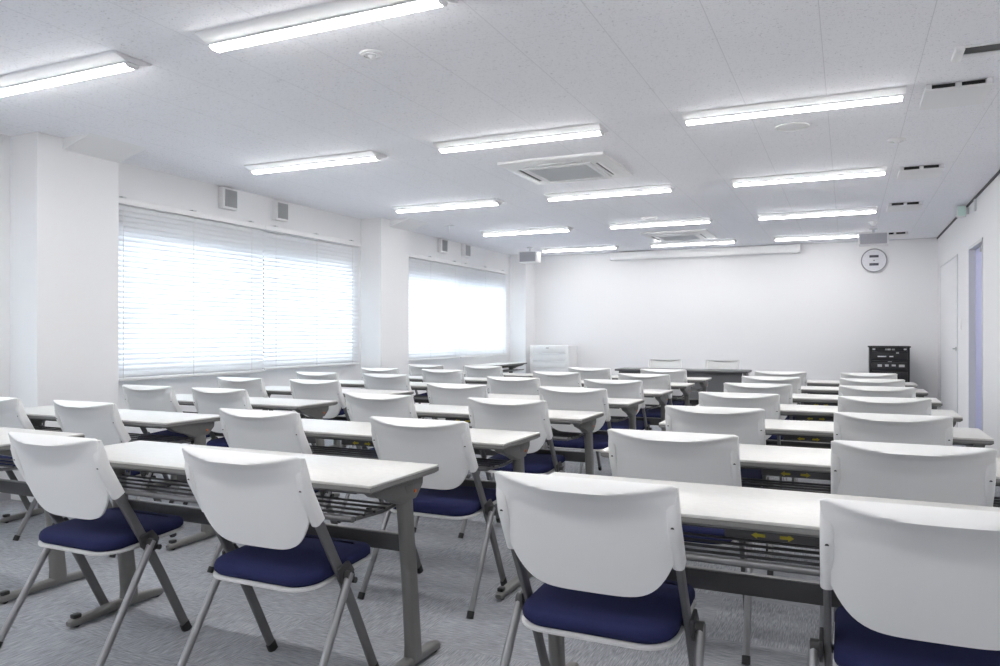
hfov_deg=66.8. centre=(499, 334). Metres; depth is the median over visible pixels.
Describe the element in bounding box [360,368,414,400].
folding chair
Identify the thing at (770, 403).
folding chair
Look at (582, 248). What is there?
tray
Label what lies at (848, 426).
folding chair
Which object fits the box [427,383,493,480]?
folding chair
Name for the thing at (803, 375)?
folding chair
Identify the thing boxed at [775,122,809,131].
ceiling speaker
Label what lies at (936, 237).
trim
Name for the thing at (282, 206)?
grille
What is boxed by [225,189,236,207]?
grille
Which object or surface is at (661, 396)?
desk
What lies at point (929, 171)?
ceiling vent
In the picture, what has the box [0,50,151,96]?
ceiling light
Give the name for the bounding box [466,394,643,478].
desk
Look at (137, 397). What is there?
folding chair
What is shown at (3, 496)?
baseboard
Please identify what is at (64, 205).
pillar
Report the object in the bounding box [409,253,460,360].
blind
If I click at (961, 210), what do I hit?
exit sign
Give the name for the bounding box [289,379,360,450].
folding chair
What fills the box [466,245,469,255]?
grille
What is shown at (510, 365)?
desk
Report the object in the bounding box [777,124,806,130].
grille
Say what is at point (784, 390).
folding chair
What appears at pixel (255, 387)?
folding chair
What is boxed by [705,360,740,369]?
folding chair
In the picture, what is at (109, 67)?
tray
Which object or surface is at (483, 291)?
blind
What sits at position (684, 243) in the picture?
diffuser
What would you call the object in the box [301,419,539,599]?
desk
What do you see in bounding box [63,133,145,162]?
trim
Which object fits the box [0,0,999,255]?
ceiling
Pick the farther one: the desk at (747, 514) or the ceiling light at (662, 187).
the ceiling light at (662, 187)
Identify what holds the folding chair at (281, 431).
on the floor
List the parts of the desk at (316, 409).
leg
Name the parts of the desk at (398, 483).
shelf arm, leg, fold lever, shelf rail, shelf rod, shelf rod, shelf rod, shelf rod, shelf arm, leg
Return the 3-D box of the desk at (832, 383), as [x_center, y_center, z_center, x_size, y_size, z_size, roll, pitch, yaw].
[3.315,0.819,7.623,1.510,0.700,0.502,0,0,25]
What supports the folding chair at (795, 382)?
on the floor
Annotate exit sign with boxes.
[956,205,968,217]
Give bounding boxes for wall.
[0,134,509,492]
[534,238,937,409]
[938,174,999,458]
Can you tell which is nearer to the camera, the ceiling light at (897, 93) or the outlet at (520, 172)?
the ceiling light at (897, 93)
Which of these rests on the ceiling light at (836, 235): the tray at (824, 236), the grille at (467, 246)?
the tray at (824, 236)
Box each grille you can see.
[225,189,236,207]
[278,202,287,219]
[442,240,447,251]
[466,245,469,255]
[520,252,534,261]
[530,165,602,180]
[659,235,698,240]
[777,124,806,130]
[860,233,886,243]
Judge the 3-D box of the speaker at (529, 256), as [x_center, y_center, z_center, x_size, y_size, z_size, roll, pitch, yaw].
[0.479,-1.285,12.256,0.310,0.248,0.208,0,0,25]
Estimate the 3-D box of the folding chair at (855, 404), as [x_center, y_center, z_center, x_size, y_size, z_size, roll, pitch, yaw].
[2.292,0.769,4.552,0.574,0.816,0.485,0,0,24]
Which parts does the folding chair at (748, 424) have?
backrest, seat, leg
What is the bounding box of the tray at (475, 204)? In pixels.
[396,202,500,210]
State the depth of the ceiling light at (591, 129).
5.33 m
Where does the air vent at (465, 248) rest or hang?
in the wall at (137, 183)
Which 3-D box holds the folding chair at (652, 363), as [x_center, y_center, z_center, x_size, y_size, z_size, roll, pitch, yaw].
[2.338,0.769,10.934,0.574,0.816,0.485,0,0,25]
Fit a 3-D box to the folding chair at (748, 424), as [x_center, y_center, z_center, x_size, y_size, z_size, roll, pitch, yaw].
[1.143,0.769,3.967,0.574,0.816,0.485,0,0,24]
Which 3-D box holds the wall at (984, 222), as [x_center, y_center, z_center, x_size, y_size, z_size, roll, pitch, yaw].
[3.313,-0.120,4.126,0.200,2.578,15.060,0,0,25]
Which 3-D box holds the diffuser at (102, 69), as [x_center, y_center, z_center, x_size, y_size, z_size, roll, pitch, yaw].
[-2.437,-1.363,4.121,1.228,0.014,0.075,0,0,25]
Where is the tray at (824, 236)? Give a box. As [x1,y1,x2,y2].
[775,235,857,239]
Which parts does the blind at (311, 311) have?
rail, ladder cord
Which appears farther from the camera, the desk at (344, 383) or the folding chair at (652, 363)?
the folding chair at (652, 363)
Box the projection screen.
[610,244,800,260]
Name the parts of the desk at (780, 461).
fold lever, shelf rod, shelf rod, shelf rod, shelf rod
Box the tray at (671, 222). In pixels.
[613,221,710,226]
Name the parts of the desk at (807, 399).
fold lever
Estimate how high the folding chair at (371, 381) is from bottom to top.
0.816 m
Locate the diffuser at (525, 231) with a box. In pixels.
[484,230,567,235]
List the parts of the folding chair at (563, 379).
backrest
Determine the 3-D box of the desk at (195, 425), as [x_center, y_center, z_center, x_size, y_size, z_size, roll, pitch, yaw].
[-2.353,0.819,4.574,1.510,0.700,0.502,0,0,25]
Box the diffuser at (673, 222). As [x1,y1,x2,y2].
[611,221,708,228]
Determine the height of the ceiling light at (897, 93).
0.054 m
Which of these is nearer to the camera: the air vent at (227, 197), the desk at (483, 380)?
the air vent at (227, 197)
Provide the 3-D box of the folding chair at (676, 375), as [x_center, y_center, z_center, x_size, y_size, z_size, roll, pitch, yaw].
[1.784,0.769,8.110,0.574,0.816,0.485,0,0,25]
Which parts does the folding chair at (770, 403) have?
backrest, leg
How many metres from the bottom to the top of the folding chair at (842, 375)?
0.816 m
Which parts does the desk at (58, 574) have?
shelf rod, shelf arm, leg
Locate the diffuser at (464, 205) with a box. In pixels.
[397,203,496,212]
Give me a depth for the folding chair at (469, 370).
8.80 m
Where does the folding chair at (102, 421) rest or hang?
on the floor
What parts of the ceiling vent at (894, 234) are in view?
panel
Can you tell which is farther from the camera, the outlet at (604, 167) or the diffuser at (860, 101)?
the outlet at (604, 167)
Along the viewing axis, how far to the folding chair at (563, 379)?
7.33 m
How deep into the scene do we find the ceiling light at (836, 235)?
10.71 m
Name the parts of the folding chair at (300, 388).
backrest, leg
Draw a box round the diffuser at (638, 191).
[549,189,670,200]
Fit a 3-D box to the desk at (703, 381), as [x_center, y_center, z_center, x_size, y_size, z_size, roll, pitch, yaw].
[1.548,0.819,8.430,1.510,0.700,0.502,0,0,25]
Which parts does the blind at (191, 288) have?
ladder cord, rail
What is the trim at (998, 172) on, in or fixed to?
attached to the wall at (984, 222)
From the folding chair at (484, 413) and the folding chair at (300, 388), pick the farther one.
the folding chair at (300, 388)
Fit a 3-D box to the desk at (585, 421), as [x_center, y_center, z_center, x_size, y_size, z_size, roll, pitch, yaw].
[-0.131,0.819,4.756,1.510,0.700,0.502,0,0,25]
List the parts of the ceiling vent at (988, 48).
plate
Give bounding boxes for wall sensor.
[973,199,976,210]
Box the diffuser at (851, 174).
[734,172,884,186]
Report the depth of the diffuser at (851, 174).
6.66 m
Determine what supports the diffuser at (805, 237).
attached to the ceiling light at (836, 235)
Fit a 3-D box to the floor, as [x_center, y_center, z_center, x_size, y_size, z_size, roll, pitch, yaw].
[0.222,1.229,5.539,6.997,0.120,15.460,0,0,25]
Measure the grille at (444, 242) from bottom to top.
0.160 m
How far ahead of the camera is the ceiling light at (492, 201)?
8.12 m
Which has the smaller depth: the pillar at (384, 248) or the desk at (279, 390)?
the desk at (279, 390)
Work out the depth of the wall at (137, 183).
7.38 m
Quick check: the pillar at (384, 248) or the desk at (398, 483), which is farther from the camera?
the pillar at (384, 248)
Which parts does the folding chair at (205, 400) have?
leg, seat, backrest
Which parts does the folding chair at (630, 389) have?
leg, leg, backrest, seat, leg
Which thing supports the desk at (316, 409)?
on the floor
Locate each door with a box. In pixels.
[940,254,957,426]
[968,237,982,430]
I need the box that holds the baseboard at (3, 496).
[0,493,10,501]
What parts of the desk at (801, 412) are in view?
fold lever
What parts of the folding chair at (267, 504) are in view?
leg, leg, backrest, seat, leg, leg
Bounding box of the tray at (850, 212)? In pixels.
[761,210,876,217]
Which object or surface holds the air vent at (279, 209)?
in the wall at (137, 183)
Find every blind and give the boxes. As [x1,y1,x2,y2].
[119,196,265,381]
[262,225,360,369]
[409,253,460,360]
[459,263,507,357]
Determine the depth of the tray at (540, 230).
10.17 m
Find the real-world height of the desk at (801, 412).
0.700 m
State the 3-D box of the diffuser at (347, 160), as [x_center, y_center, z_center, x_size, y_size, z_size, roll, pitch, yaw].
[-1.510,-1.363,6.149,1.228,0.014,0.075,0,0,25]
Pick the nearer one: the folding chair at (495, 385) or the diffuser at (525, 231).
the folding chair at (495, 385)
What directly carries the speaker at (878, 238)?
hanging from the ceiling
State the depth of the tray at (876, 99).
4.59 m
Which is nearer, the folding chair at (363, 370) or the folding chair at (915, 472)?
the folding chair at (915, 472)
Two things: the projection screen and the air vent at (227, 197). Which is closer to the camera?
the air vent at (227, 197)
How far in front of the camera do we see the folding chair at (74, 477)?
2.78 m
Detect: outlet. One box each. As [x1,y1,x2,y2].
[516,170,540,181]
[523,160,581,167]
[554,178,607,182]
[596,162,617,174]
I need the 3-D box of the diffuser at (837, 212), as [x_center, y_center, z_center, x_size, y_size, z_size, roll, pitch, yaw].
[3.630,-1.363,8.720,1.228,0.014,0.075,0,0,25]
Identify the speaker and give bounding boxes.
[519,247,540,263]
[641,216,656,218]
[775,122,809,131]
[858,228,888,246]
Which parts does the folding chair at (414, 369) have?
backrest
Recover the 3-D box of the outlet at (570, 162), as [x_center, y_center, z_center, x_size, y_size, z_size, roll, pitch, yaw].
[0.425,-1.372,6.114,0.500,0.008,0.050,0,0,25]
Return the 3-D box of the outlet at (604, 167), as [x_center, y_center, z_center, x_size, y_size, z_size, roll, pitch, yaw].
[0.889,-1.372,6.286,0.050,0.008,0.500,0,0,25]
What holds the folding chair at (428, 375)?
on the floor
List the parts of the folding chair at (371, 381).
backrest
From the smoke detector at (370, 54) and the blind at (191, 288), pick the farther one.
the blind at (191, 288)
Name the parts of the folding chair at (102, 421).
backrest, leg, seat, leg, leg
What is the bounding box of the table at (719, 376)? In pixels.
[615,367,751,405]
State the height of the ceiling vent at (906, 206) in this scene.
0.038 m
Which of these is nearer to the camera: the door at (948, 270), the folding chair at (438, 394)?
the folding chair at (438, 394)
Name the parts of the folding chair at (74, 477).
leg, backrest, leg, seat, leg, leg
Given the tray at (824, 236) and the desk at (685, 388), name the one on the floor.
the desk at (685, 388)
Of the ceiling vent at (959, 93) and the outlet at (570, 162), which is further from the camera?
the outlet at (570, 162)
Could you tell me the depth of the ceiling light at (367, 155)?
6.07 m
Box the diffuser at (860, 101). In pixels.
[686,96,901,124]
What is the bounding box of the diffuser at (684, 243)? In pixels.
[652,242,733,246]
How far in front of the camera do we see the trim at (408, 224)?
9.40 m
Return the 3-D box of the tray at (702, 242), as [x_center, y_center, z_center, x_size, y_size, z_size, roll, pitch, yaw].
[2.915,-1.374,11.499,1.248,0.008,0.080,0,0,25]
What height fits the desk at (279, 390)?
0.700 m
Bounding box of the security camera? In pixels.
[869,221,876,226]
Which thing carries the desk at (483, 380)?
on the floor
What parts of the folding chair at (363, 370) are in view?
backrest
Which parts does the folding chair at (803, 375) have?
backrest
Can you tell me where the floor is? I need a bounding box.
[0,417,999,665]
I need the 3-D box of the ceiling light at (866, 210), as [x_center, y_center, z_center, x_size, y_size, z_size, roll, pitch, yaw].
[3.630,-1.381,8.720,1.264,0.054,0.228,0,0,25]
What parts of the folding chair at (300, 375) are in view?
backrest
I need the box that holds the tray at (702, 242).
[651,241,734,245]
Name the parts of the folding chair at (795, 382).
backrest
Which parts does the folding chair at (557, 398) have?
backrest, seat, leg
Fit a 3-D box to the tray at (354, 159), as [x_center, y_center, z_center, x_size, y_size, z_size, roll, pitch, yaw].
[-1.510,-1.374,6.149,1.248,0.008,0.080,0,0,25]
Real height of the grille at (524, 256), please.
0.151 m
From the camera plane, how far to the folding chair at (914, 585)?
1.65 m
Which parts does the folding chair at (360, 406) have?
leg, backrest, leg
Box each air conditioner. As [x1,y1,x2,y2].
[497,151,632,184]
[640,229,716,241]
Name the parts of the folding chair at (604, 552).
leg, leg, backrest, seat, leg, leg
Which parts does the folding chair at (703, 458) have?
backrest, seat, leg, leg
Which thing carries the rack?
on the floor
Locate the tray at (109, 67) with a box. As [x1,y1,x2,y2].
[0,61,138,89]
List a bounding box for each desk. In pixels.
[0,405,219,549]
[0,427,92,603]
[66,440,439,665]
[146,394,339,499]
[262,386,413,419]
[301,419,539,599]
[328,380,460,448]
[364,404,603,513]
[409,376,487,402]
[432,373,532,419]
[464,362,526,372]
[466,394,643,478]
[540,380,694,448]
[541,386,672,430]
[548,472,999,665]
[600,444,999,506]
[612,375,711,404]
[659,419,993,479]
[696,404,962,447]
[792,393,941,409]
[797,380,917,404]
[797,386,927,403]
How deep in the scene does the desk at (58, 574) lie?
3.51 m
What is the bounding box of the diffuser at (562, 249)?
[543,248,615,251]
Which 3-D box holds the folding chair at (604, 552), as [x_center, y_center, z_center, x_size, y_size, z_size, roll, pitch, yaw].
[0.284,0.769,2.088,0.574,0.816,0.485,0,0,25]
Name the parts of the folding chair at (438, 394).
backrest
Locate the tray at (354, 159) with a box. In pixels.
[251,156,380,170]
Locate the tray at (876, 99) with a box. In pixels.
[685,95,903,120]
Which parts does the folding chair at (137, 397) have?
backrest, leg, seat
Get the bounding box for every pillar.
[10,132,118,502]
[361,218,408,388]
[510,254,533,372]
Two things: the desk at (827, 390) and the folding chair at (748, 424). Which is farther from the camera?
the desk at (827, 390)
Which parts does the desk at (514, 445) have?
fold lever, shelf rail, shelf rod, shelf rod, shelf rod, shelf rod, shelf arm, leg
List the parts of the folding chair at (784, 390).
backrest, seat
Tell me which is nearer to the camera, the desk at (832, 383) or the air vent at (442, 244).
the desk at (832, 383)
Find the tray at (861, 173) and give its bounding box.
[733,171,885,183]
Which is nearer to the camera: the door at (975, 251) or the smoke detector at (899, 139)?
the smoke detector at (899, 139)
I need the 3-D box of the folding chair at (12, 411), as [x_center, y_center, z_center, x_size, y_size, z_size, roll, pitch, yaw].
[-2.905,0.769,4.613,0.574,0.816,0.485,0,0,25]
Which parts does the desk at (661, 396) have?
leg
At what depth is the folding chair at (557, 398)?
5.18 m
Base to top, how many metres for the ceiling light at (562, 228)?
0.054 m
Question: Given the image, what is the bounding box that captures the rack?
[868,346,910,381]
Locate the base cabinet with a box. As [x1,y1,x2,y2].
[530,345,576,372]
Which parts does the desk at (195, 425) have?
leg, shelf rod, shelf rod, shelf rod, shelf rod, shelf arm, leg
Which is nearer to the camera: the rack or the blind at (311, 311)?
the blind at (311, 311)
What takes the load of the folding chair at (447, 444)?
on the floor
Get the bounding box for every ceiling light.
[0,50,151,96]
[195,0,457,52]
[244,150,386,174]
[392,198,503,212]
[433,122,607,152]
[481,226,572,236]
[540,245,618,251]
[544,184,674,200]
[608,217,712,228]
[649,239,736,246]
[681,85,906,125]
[731,166,886,186]
[757,207,877,219]
[774,232,871,240]
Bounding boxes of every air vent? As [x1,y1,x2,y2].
[218,187,237,210]
[271,200,287,221]
[437,238,447,252]
[461,244,469,257]
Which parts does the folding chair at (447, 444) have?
leg, leg, backrest, seat, leg, leg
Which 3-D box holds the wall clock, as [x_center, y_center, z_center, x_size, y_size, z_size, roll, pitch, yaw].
[5.589,-1.108,11.342,0.356,0.356,0.042,0,0,25]
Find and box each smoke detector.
[359,49,383,59]
[887,137,906,142]
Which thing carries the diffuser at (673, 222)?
attached to the ceiling light at (706, 219)
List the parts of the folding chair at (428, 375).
backrest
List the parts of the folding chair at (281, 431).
leg, backrest, leg, leg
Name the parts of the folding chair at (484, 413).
leg, leg, backrest, seat, leg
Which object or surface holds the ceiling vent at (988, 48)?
in the ceiling
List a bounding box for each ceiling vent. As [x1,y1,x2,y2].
[886,201,922,211]
[889,232,907,237]
[897,164,944,179]
[919,77,993,110]
[951,41,999,62]
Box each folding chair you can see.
[0,397,36,540]
[0,432,191,665]
[53,400,176,557]
[122,385,210,502]
[177,447,378,665]
[183,387,252,504]
[207,408,337,572]
[217,377,272,410]
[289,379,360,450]
[296,372,360,447]
[337,393,418,532]
[357,416,506,618]
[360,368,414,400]
[361,373,422,448]
[408,364,444,418]
[421,369,465,418]
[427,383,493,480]
[458,397,564,538]
[464,365,503,388]
[486,376,549,457]
[494,471,705,665]
[533,371,581,447]
[539,387,611,451]
[568,367,611,386]
[578,379,651,473]
[607,429,752,664]
[618,373,671,417]
[640,369,690,406]
[648,359,681,367]
[665,405,773,575]
[698,392,786,488]
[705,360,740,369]
[723,382,797,489]
[741,376,802,420]
[754,371,808,420]
[807,498,999,665]
[818,440,996,665]
[834,412,952,445]
[838,396,931,415]
[839,378,904,386]
[839,385,915,397]
[840,372,896,378]
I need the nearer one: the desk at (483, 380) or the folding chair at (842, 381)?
the folding chair at (842, 381)
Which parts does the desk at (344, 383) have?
leg, shelf rail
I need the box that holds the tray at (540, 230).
[483,229,569,234]
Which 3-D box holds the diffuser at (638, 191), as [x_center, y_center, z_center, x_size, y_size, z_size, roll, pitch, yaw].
[1.063,-1.363,7.447,1.228,0.014,0.075,0,0,25]
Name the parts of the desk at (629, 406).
leg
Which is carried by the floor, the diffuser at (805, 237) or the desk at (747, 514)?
the desk at (747, 514)
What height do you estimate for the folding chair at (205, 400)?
0.816 m
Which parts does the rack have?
panel, drawer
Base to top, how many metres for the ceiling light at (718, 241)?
0.054 m
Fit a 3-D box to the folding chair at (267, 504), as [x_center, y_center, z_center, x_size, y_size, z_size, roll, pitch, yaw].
[-0.728,0.769,2.518,0.574,0.816,0.485,0,0,25]
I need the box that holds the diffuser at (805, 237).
[776,236,857,240]
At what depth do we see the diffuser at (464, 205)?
8.17 m
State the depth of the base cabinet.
12.84 m
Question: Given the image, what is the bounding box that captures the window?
[262,252,263,360]
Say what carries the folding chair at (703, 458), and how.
on the floor
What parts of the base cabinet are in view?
drawer, drawer, drawer, drawer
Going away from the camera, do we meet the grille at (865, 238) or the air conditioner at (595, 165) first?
the air conditioner at (595, 165)
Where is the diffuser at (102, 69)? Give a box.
[0,63,132,96]
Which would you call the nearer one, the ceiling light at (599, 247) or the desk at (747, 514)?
the desk at (747, 514)
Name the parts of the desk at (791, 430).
shelf rod, fold lever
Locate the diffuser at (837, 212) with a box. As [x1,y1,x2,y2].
[759,211,875,219]
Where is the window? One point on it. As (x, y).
(263, 252)
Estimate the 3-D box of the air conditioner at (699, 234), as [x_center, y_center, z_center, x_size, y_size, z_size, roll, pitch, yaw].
[2.531,-1.385,10.718,0.900,0.046,0.900,0,0,25]
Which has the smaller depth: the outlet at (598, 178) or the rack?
the outlet at (598, 178)
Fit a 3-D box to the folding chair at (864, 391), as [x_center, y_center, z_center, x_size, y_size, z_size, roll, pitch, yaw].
[2.707,0.769,5.473,0.574,0.816,0.485,0,0,24]
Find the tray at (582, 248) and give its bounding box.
[547,247,616,250]
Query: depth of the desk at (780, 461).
2.87 m
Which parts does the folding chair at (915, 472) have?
leg, backrest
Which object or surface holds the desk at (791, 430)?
on the floor
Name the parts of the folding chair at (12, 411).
seat, backrest, leg, leg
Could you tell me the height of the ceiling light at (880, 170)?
0.054 m
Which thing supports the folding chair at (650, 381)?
on the floor
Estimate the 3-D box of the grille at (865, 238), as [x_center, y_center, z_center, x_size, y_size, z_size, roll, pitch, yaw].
[4.923,-1.266,10.005,0.320,0.136,0.008,0,0,25]
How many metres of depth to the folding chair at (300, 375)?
7.27 m
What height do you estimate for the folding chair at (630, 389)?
0.816 m
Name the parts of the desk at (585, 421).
fold lever, shelf rod, shelf rail, shelf rod, shelf rod, shelf arm, leg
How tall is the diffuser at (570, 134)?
0.014 m
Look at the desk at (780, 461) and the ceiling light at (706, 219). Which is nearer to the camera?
the desk at (780, 461)
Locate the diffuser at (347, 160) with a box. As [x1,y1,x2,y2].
[252,157,376,173]
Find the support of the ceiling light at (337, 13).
attached to the ceiling
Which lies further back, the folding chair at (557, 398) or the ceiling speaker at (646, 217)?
the ceiling speaker at (646, 217)
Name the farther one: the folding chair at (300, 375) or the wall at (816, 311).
the wall at (816, 311)
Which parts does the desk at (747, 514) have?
leg, shelf rod, shelf rod, shelf rod, shelf rod, shelf rail, fold lever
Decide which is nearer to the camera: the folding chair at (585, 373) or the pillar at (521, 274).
the folding chair at (585, 373)
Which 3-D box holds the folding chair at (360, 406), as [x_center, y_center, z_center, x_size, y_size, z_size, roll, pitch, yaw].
[-0.667,0.769,4.794,0.574,0.816,0.485,0,0,25]
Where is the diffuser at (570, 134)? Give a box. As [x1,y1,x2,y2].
[440,131,600,152]
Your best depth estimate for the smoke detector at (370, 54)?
3.79 m
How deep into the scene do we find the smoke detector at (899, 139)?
5.46 m
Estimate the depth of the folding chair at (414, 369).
9.17 m
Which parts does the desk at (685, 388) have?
leg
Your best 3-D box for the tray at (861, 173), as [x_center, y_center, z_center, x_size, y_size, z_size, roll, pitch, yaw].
[2.704,-1.374,6.697,1.248,0.008,0.080,0,0,25]
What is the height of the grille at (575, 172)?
0.008 m
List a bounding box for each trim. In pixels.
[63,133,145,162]
[390,218,428,230]
[548,237,936,255]
[937,170,999,238]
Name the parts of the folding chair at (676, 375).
backrest, seat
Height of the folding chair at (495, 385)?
0.816 m
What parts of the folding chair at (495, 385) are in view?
backrest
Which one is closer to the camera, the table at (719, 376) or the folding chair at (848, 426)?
the folding chair at (848, 426)
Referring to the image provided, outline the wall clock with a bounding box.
[861,248,886,271]
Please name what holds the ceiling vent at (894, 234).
in the ceiling
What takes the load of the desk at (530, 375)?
on the floor
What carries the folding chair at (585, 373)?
on the floor
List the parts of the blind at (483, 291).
rail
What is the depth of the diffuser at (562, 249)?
12.25 m
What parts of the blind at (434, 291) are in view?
rail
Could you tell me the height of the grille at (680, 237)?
0.008 m

